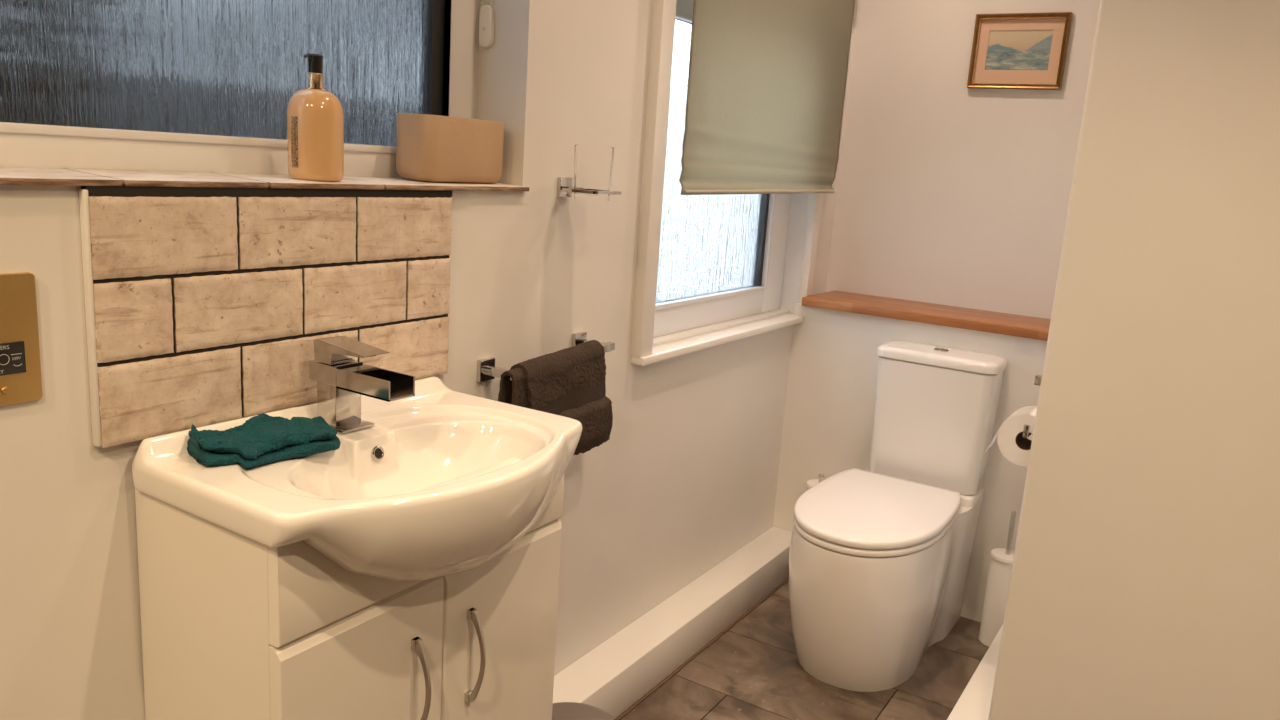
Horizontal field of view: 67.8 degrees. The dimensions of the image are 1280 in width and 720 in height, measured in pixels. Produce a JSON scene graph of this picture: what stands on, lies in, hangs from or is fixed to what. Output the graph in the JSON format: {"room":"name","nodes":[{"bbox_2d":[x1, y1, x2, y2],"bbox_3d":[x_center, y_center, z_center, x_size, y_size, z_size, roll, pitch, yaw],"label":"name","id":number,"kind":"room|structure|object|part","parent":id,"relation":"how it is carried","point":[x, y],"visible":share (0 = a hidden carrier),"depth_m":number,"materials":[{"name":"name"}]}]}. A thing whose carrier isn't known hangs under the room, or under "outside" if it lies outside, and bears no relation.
{"room":"bathroom","nodes":[
{"label":"bathroom","id":0,"kind":"room"},
{"bbox_2d":[0,0,856,719],"bbox_3d":[-0.481,-0.239,1.588,0.160,2.350,4.200,11,14,31],"label":"wall","id":1,"kind":"structure","parent":0,"point":[685,477],"depth_m":1.87,"materials":[{"name":"paint"}]},
{"bbox_2d":[0,272,42,405],"bbox_3d":[-0.744,-0.018,1.062,0.008,0.152,0.140,11,14,31],"label":"socket","id":2,"kind":"object","parent":1,"relation":"attached to","point":[20,364],"visible":1,"depth_m":1.10,"materials":[{"name":"gold metal"}]},
{"bbox_2d":[0,0,528,196],"bbox_3d":[-0.696,-0.661,1.106,0.196,0.916,1.621,11,14,31],"label":"window","id":3,"kind":"structure","parent":1,"relation":"in","point":[101,97],"depth_m":1.39,"materials":[{"name":"white plastic"}]},
{"bbox_3d":[-0.707,-0.689,1.199,0.004,0.800,1.295,11,14,31],"label":"glass pane","id":4,"kind":"part","parent":3,"relation":"part of","materials":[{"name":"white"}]},
{"bbox_3d":[-0.700,-0.227,1.182,0.138,0.014,1.621,11,14,31],"label":"sill","id":5,"kind":"part","parent":3,"relation":"part of","materials":[{"name":"tile"}]},
{"bbox_2d":[287,53,343,180],"bbox_3d":[-0.494,-0.369,1.452,0.082,0.186,0.083,11,14,31],"label":"soap dispenser","id":6,"kind":"object","parent":3,"relation":"on","point":[315,115],"visible":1,"depth_m":1.43,"materials":[{"name":"brown plastic"}]},
{"bbox_2d":[396,113,503,182],"bbox_3d":[-0.344,-0.383,1.738,0.092,0.114,0.211,11,14,31],"label":"storage basket","id":7,"kind":"object","parent":3,"relation":"on","point":[429,148],"visible":1,"depth_m":1.67,"materials":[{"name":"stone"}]},
{"bbox_2d":[79,189,451,447],"bbox_3d":[-0.506,-0.089,1.422,0.018,0.321,0.623,11,14,31],"label":"tile backsplash","id":8,"kind":"structure","parent":1,"relation":"attached to","point":[200,311],"depth_m":1.33,"materials":[{"name":"beige tile"}]},
{"bbox_2d":[479,0,494,47],"bbox_3d":[-0.274,-0.896,1.752,0.030,0.617,0.013,11,14,31],"label":"chain tensioner","id":9,"kind":"object","parent":1,"relation":"attached to","point":[487,12],"visible":1,"depth_m":1.80,"materials":[{"name":"white plastic"}]},
{"bbox_2d":[476,331,614,381],"bbox_3d":[-0.181,-0.004,1.918,0.085,0.057,0.342,11,14,31],"label":"towel rail","id":10,"kind":"object","parent":1,"relation":"attached to","point":[486,369],"visible":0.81,"depth_m":1.81,"materials":[{"name":"silver metal"}]},
{"bbox_3d":[-0.293,0.018,1.813,0.010,0.042,0.042,11,14,31],"label":"wall plate","id":11,"kind":"part","parent":10,"relation":"part of","materials":[{"name":"silver metal"}]},
{"bbox_3d":[-0.258,0.025,1.792,0.076,0.016,0.016,11,14,31],"label":"arm","id":12,"kind":"part","parent":10,"relation":"part of","materials":[{"name":"silver metal"}]},
{"bbox_2d":[498,340,612,455],"bbox_3d":[-0.162,0.090,1.886,0.085,0.225,0.299,11,14,31],"label":"hand towel","id":13,"kind":"object","parent":10,"relation":"hanging from","point":[567,382],"visible":0.68,"depth_m":1.89,"materials":[{"name":"brown fabric"}]},
{"bbox_3d":[-0.132,-0.038,2.060,0.010,0.042,0.042,11,14,31],"label":"wall plate","id":14,"kind":"part","parent":10,"relation":"part of","materials":[{"name":"silver metal"}]},
{"bbox_3d":[-0.096,-0.031,2.039,0.076,0.016,0.016,11,14,31],"label":"arm","id":15,"kind":"part","parent":10,"relation":"part of","materials":[{"name":"silver metal"}]},
{"bbox_2d":[557,177,620,196],"bbox_3d":[-0.111,-0.338,1.888,0.124,0.040,0.086,11,14,31],"label":"holder","id":16,"kind":"object","parent":1,"relation":"attached to","point":[564,184],"visible":0.89,"depth_m":1.91,"materials":[{"name":"silver metal"}]},
{"bbox_3d":[-0.153,-0.349,1.928,0.009,0.040,0.040,11,14,31],"label":"wall plate","id":17,"kind":"part","parent":16,"relation":"part of","materials":[{"name":"silver metal"}]},
{"bbox_2d":[574,145,613,200],"bbox_3d":[-0.092,-0.367,1.872,0.077,0.104,0.077,11,14,31],"label":"glass tumbler","id":18,"kind":"object","parent":16,"relation":"in","point":[593,165],"visible":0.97,"depth_m":1.84,"materials":[{"name":"clear"}]},
{"bbox_2d":[553,527,791,718],"bbox_3d":[-0.533,0.895,1.597,0.115,0.117,3.841,11,14,31],"label":"pipe boxing","id":19,"kind":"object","parent":1,"relation":"attached to","point":[614,675],"depth_m":2.50,"materials":[{"name":"paint"}]},
{"bbox_2d":[615,578,788,719],"bbox_3d":[-0.489,0.964,1.574,0.008,0.006,3.831,11,14,31],"label":"trim","id":20,"kind":"structure","parent":19,"relation":"attached to","point":[761,601],"depth_m":2.57,"materials":[{"name":"brown"}]},
{"bbox_2d":[631,0,822,365],"bbox_3d":[0.237,-0.558,2.628,0.191,0.990,1.046,11,14,31],"label":"window","id":21,"kind":"structure","parent":1,"relation":"in","point":[712,270],"depth_m":2.59,"materials":[{"name":"paint"}]},
{"bbox_3d":[0.192,-0.527,2.611,0.004,0.730,0.745,11,14,31],"label":"glass pane","id":22,"kind":"part","parent":21,"relation":"part of","materials":[{"name":"white"}]},
{"bbox_3d":[0.229,-0.080,2.694,0.116,0.028,1.010,11,14,31],"label":"sill","id":23,"kind":"part","parent":21,"relation":"part of","materials":[{"name":"paint"}]},
{"bbox_3d":[0.212,-0.542,2.647,0.064,0.892,0.938,11,14,31],"label":"sash","id":24,"kind":"part","parent":21,"relation":"part of","materials":[{"name":"white plastic"}]},
{"bbox_2d":[679,0,854,194],"bbox_3d":[0.362,-0.817,2.555,0.079,0.740,1.027,11,14,31],"label":"roller blind","id":25,"kind":"object","parent":21,"relation":"attached to","point":[766,87],"visible":1,"depth_m":2.50,"materials":[{"name":"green fabric"}]},
{"bbox_2d":[614,577,988,719],"bbox_3d":[0.501,1.152,1.132,2.739,0.050,4.300,11,14,31],"label":"floor","id":26,"kind":"structure","parent":0,"point":[753,671],"depth_m":2.46,"materials":[{"name":"tile"}]},
{"bbox_2d":[135,457,563,719],"bbox_3d":[-0.406,0.563,1.493,0.323,0.833,0.562,11,14,31],"label":"vanity cabinet","id":27,"kind":"object","parent":26,"relation":"on","point":[235,626],"visible":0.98,"depth_m":1.26,"materials":[{"name":"white paint"}]},
{"bbox_3d":[-0.382,0.626,1.319,0.018,0.616,0.281,11,14,31],"label":"door","id":28,"kind":"part","parent":27,"relation":"part of","materials":[{"name":"white paint"}]},
{"bbox_2d":[132,376,581,581],"bbox_3d":[-0.340,0.192,1.379,0.398,0.196,0.579,11,14,31],"label":"washbasin","id":29,"kind":"object","parent":27,"relation":"in","point":[357,504],"visible":0.87,"depth_m":1.26,"materials":[{"name":"white ceramic"}]},
{"bbox_2d":[187,413,340,468],"bbox_3d":[-0.509,0.106,1.296,0.103,0.051,0.201,15,16,43],"label":"cloth","id":30,"kind":"object","parent":29,"relation":"on","point":[263,439],"visible":1,"depth_m":1.27,"materials":[{"name":"teal fabric"}]},
{"bbox_2d":[309,336,414,433],"bbox_3d":[-0.408,0.042,1.402,0.168,0.132,0.062,11,14,31],"label":"tap","id":31,"kind":"object","parent":29,"relation":"on","point":[342,380],"visible":0.94,"depth_m":1.40,"materials":[{"name":"silver metal"}]},
{"bbox_3d":[-0.424,-0.010,1.400,0.109,0.033,0.049,11,14,31],"label":"lever","id":32,"kind":"part","parent":31,"relation":"part of","materials":[{"name":"silver metal"}]},
{"bbox_3d":[-0.446,0.097,1.435,0.064,0.005,0.062,11,14,31],"label":"plate","id":33,"kind":"part","parent":31,"relation":"part of","materials":[{"name":"silver metal"}]},
{"bbox_3d":[-0.408,0.026,1.396,0.168,0.031,0.050,11,14,31],"label":"spout","id":34,"kind":"part","parent":31,"relation":"part of","materials":[{"name":"silver metal"}]},
{"bbox_3d":[-0.309,0.465,1.343,0.036,0.150,0.014,11,14,31],"label":"handle","id":35,"kind":"part","parent":27,"relation":"part of","materials":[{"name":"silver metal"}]},
{"bbox_3d":[-0.248,0.449,1.438,0.036,0.150,0.014,11,14,31],"label":"handle","id":36,"kind":"part","parent":27,"relation":"part of","materials":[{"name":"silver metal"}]},
{"bbox_3d":[-0.231,0.586,1.554,0.018,0.616,0.278,11,14,31],"label":"door","id":37,"kind":"part","parent":27,"relation":"part of","materials":[{"name":"white paint"}]},
{"bbox_2d":[552,702,613,719],"bbox_3d":[-0.142,0.816,1.854,0.204,0.226,0.204,1,12,-13],"label":"pedal bin","id":38,"kind":"object","parent":26,"relation":"on","point":[560,710],"visible":0.66,"depth_m":1.89,"materials":[{"name":"beige"}]},
{"bbox_2d":[806,474,823,490],"bbox_3d":[0.564,0.539,3.058,0.090,0.362,0.090,11,14,31],"label":"valve","id":39,"kind":"object","parent":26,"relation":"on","point":[810,483],"visible":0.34,"depth_m":3.02,"materials":[{"name":"white plastic"}]},
{"bbox_3d":[0.573,0.399,3.029,0.090,0.014,0.090,11,14,31],"label":"lid","id":40,"kind":"part","parent":39,"relation":"part of","materials":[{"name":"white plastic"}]},
{"bbox_3d":[0.575,0.378,3.025,0.017,0.032,0.017,11,14,31],"label":"knob","id":41,"kind":"part","parent":39,"relation":"part of","materials":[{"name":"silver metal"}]},
{"bbox_2d":[789,340,1006,691],"bbox_3d":[0.668,0.405,2.606,0.397,0.824,0.731,11,14,31],"label":"toilet","id":42,"kind":"object","parent":26,"relation":"on","point":[880,554],"visible":1,"depth_m":2.51,"materials":[{"name":"white ceramic"}]},
{"bbox_3d":[0.619,0.417,2.539,0.376,0.016,0.562,11,14,31],"label":"seat","id":43,"kind":"part","parent":42,"relation":"part of","materials":[{"name":"white plastic"}]},
{"bbox_3d":[0.621,0.394,2.534,0.378,0.024,0.563,11,14,31],"label":"lid","id":44,"kind":"part","parent":42,"relation":"part of","materials":[{"name":"white plastic"}]},
{"bbox_3d":[0.868,-0.010,2.751,0.344,0.032,0.159,11,14,31],"label":"cistern lid","id":45,"kind":"part","parent":42,"relation":"part of","materials":[{"name":"white ceramic"}]},
{"bbox_2d":[978,511,1015,646],"bbox_3d":[1.038,0.622,2.720,0.090,0.402,0.090,11,14,31],"label":"toilet brush","id":46,"kind":"object","parent":26,"relation":"on","point":[1001,561],"visible":0.62,"depth_m":2.70,"materials":[{"name":"white plastic"}]},
{"bbox_3d":[1.043,0.557,2.706,0.090,0.014,0.090,11,14,31],"label":"lid","id":47,"kind":"part","parent":46,"relation":"part of","materials":[{"name":"white plastic"}]},
{"bbox_3d":[1.047,0.489,2.692,0.013,0.130,0.013,11,14,31],"label":"handle","id":48,"kind":"part","parent":46,"relation":"part of","materials":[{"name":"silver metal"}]},
{"bbox_2d":[773,303,1046,621],"bbox_3d":[0.921,0.305,3.025,0.907,0.880,0.259,11,14,31],"label":"wall","id":49,"kind":"structure","parent":0,"point":[830,401],"depth_m":2.98,"materials":[{"name":"paint"}]},
{"bbox_2d":[801,290,1050,340],"bbox_3d":[0.956,-0.134,2.914,0.876,0.026,0.282,11,14,31],"label":"wooden shelf","id":50,"kind":"object","parent":49,"relation":"on","point":[1037,328],"visible":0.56,"depth_m":2.88,"materials":[{"name":"brown wood"}]},
{"bbox_2d":[826,0,1099,318],"bbox_3d":[1.107,-0.430,2.998,1.007,2.350,0.100,11,14,31],"label":"wall","id":51,"kind":"structure","parent":0,"point":[950,193],"depth_m":2.99,"materials":[{"name":"paint"}]},
{"bbox_2d":[967,12,1072,89],"bbox_3d":[1.123,-0.916,2.831,0.268,0.215,0.022,11,14,31],"label":"framed picture","id":52,"kind":"object","parent":51,"relation":"attached to","point":[1028,51],"visible":1,"depth_m":2.83,"materials":[{"name":"brown"}]},
{"bbox_2d":[985,30,1052,69],"bbox_3d":[1.128,-0.922,2.838,0.184,0.118,0.002,11,14,31],"label":"print","id":53,"kind":"object","parent":52,"relation":"attached to","point":[1004,49],"depth_m":2.84},
{"bbox_2d":[978,557,1011,646],"bbox_3d":[1.034,0.690,2.734,0.087,0.262,0.087,11,14,31],"label":"pot","id":54,"kind":"object","parent":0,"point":[1000,568],"depth_m":2.70,"materials":[{"name":"white plastic"}]},
{"bbox_2d":[988,0,1279,719],"bbox_3d":[1.748,-0.140,1.825,1.572,2.350,1.250,11,14,31],"label":"wall","id":55,"kind":"structure","parent":0,"point":[1144,584],"depth_m":1.64,"materials":[{"name":"paint"}]},
{"bbox_2d":[947,625,1002,719],"bbox_3d":[0.897,0.826,2.378,0.112,0.117,0.991,11,14,31],"label":"baseboard","id":56,"kind":"structure","parent":55,"relation":"attached to","point":[974,703],"depth_m":2.26,"materials":[{"name":"paint"}]},
{"bbox_2d":[1022,424,1030,437],"bbox_3d":[0.983,0.167,2.283,0.086,0.052,0.221,11,14,31],"label":"toilet roll holder","id":57,"kind":"object","parent":55,"relation":"attached to","point":[1026,433],"visible":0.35,"depth_m":2.21,"materials":[{"name":"silver metal"}]},
{"bbox_2d":[985,406,1036,466],"bbox_3d":[0.916,0.179,2.274,0.155,0.129,0.100,11,14,31],"label":"toilet roll","id":58,"kind":"object","parent":57,"relation":"on","point":[1015,448],"visible":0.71,"depth_m":2.24,"materials":[{"name":"white paper"}]},
{"bbox_2d":[1034,375,1041,385],"bbox_3d":[0.965,0.050,2.215,0.086,0.040,0.040,11,14,31],"label":"wall hook","id":59,"kind":"object","parent":55,"relation":"attached to","point":[1037,381],"visible":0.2,"depth_m":2.23,"materials":[{"name":"silver metal"}]}
]}

